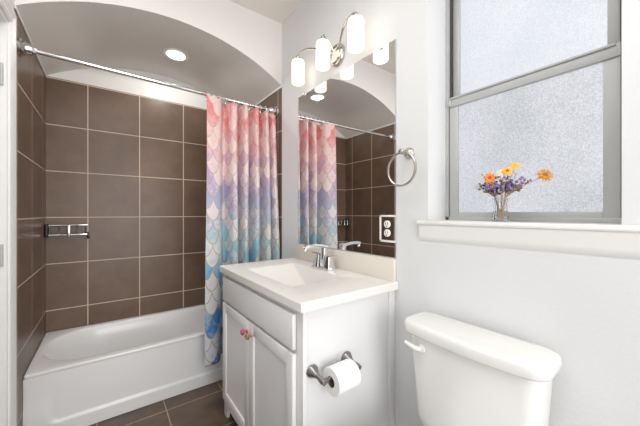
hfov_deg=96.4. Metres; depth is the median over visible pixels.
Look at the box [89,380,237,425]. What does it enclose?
floor
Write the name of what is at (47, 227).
rack
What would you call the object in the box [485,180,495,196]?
sprig
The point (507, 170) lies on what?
daisy
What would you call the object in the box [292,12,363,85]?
vanity light
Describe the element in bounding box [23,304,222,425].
bathtub
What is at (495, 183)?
sprig
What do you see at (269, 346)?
vanity cabinet
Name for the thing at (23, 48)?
shower rod
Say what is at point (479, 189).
sprig
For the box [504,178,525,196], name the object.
sprig
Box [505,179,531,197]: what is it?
sprig
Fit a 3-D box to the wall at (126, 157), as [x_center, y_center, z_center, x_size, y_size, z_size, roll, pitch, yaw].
[-1.506,-0.128,2.668,1.866,2.815,0.180,0,0,-37]
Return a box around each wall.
[10,0,45,425]
[46,68,206,332]
[250,0,639,425]
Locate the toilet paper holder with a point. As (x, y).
(312, 371)
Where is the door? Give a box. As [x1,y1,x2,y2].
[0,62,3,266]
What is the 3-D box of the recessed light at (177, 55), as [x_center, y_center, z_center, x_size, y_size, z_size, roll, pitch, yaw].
[-1.141,-1.252,2.267,0.184,0.019,0.184,0,0,-37]
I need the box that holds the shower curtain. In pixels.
[205,93,279,367]
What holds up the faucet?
on the vanity sink at (294, 283)
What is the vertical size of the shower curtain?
1.900 m
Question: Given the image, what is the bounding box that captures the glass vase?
[492,198,509,221]
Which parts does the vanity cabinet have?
door, knob, knob, drawer, frame, door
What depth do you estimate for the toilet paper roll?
1.08 m
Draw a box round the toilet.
[404,312,560,425]
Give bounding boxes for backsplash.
[295,243,395,281]
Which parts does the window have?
pane, pane, sash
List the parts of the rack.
rail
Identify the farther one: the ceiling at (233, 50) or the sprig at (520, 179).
the ceiling at (233, 50)
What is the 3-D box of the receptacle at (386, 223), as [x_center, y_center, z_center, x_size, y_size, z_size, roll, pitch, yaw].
[0.335,0.054,1.433,0.006,0.037,0.037,0,0,-37]
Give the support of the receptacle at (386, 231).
attached to the power outlet at (386, 222)
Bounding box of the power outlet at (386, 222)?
[379,215,394,242]
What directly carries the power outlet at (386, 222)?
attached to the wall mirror
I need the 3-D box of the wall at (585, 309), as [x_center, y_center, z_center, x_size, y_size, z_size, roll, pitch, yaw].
[0.820,-0.128,0.952,0.180,2.815,5.350,0,0,-37]
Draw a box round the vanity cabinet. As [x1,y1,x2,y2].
[223,274,394,425]
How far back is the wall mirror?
1.66 m
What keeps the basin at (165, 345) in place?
in the bathtub
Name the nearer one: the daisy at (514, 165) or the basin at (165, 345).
the daisy at (514, 165)
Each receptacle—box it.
[384,221,389,227]
[384,229,389,236]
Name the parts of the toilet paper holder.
post, post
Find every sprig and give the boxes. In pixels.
[474,184,493,196]
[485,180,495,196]
[490,182,499,197]
[499,175,512,197]
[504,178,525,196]
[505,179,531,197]
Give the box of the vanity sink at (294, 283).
[220,243,397,312]
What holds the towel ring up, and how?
attached to the wall at (585, 309)
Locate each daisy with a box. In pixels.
[483,172,496,196]
[497,169,509,197]
[502,167,513,197]
[505,163,520,195]
[507,169,553,196]
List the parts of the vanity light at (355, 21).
lamp shade, arm, lamp shade, arm, arm, lamp shade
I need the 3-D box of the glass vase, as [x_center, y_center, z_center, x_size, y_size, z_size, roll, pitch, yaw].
[0.684,-0.013,1.085,0.059,0.088,0.059,0,0,-37]
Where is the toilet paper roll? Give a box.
[323,358,360,396]
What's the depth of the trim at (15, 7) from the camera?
1.89 m
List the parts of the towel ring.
post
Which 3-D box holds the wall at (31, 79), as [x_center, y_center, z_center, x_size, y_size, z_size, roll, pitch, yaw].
[-0.533,-0.128,-0.054,0.180,2.815,5.350,0,0,-37]
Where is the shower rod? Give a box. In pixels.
[17,37,278,116]
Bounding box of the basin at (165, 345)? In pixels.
[23,304,204,379]
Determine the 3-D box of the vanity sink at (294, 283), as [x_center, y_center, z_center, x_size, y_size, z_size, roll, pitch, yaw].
[-0.130,0.351,1.608,0.561,0.258,0.960,0,0,-37]
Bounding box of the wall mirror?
[298,39,396,257]
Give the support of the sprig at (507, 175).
in the glass vase
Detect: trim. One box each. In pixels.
[0,0,16,425]
[14,6,281,110]
[416,220,639,232]
[419,225,639,259]
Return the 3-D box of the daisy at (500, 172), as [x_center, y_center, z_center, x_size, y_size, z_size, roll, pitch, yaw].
[0.675,-0.073,1.053,0.044,0.187,0.052,0,0,39]
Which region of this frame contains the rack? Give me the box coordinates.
[44,224,89,238]
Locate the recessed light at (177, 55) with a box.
[163,48,188,61]
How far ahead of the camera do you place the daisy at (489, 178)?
1.07 m
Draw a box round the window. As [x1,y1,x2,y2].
[445,0,621,222]
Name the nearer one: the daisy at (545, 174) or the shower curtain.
the daisy at (545, 174)
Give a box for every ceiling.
[14,0,281,109]
[229,0,303,23]
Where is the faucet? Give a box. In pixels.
[303,244,336,270]
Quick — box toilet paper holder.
[306,351,361,385]
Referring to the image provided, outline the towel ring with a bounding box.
[387,147,416,186]
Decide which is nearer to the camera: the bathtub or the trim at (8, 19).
the trim at (8, 19)
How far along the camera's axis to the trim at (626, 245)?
0.92 m
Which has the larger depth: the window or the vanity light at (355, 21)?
the vanity light at (355, 21)
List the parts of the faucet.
spout, handle, plate, handle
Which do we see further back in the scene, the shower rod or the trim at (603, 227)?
the shower rod
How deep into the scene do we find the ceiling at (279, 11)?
2.13 m

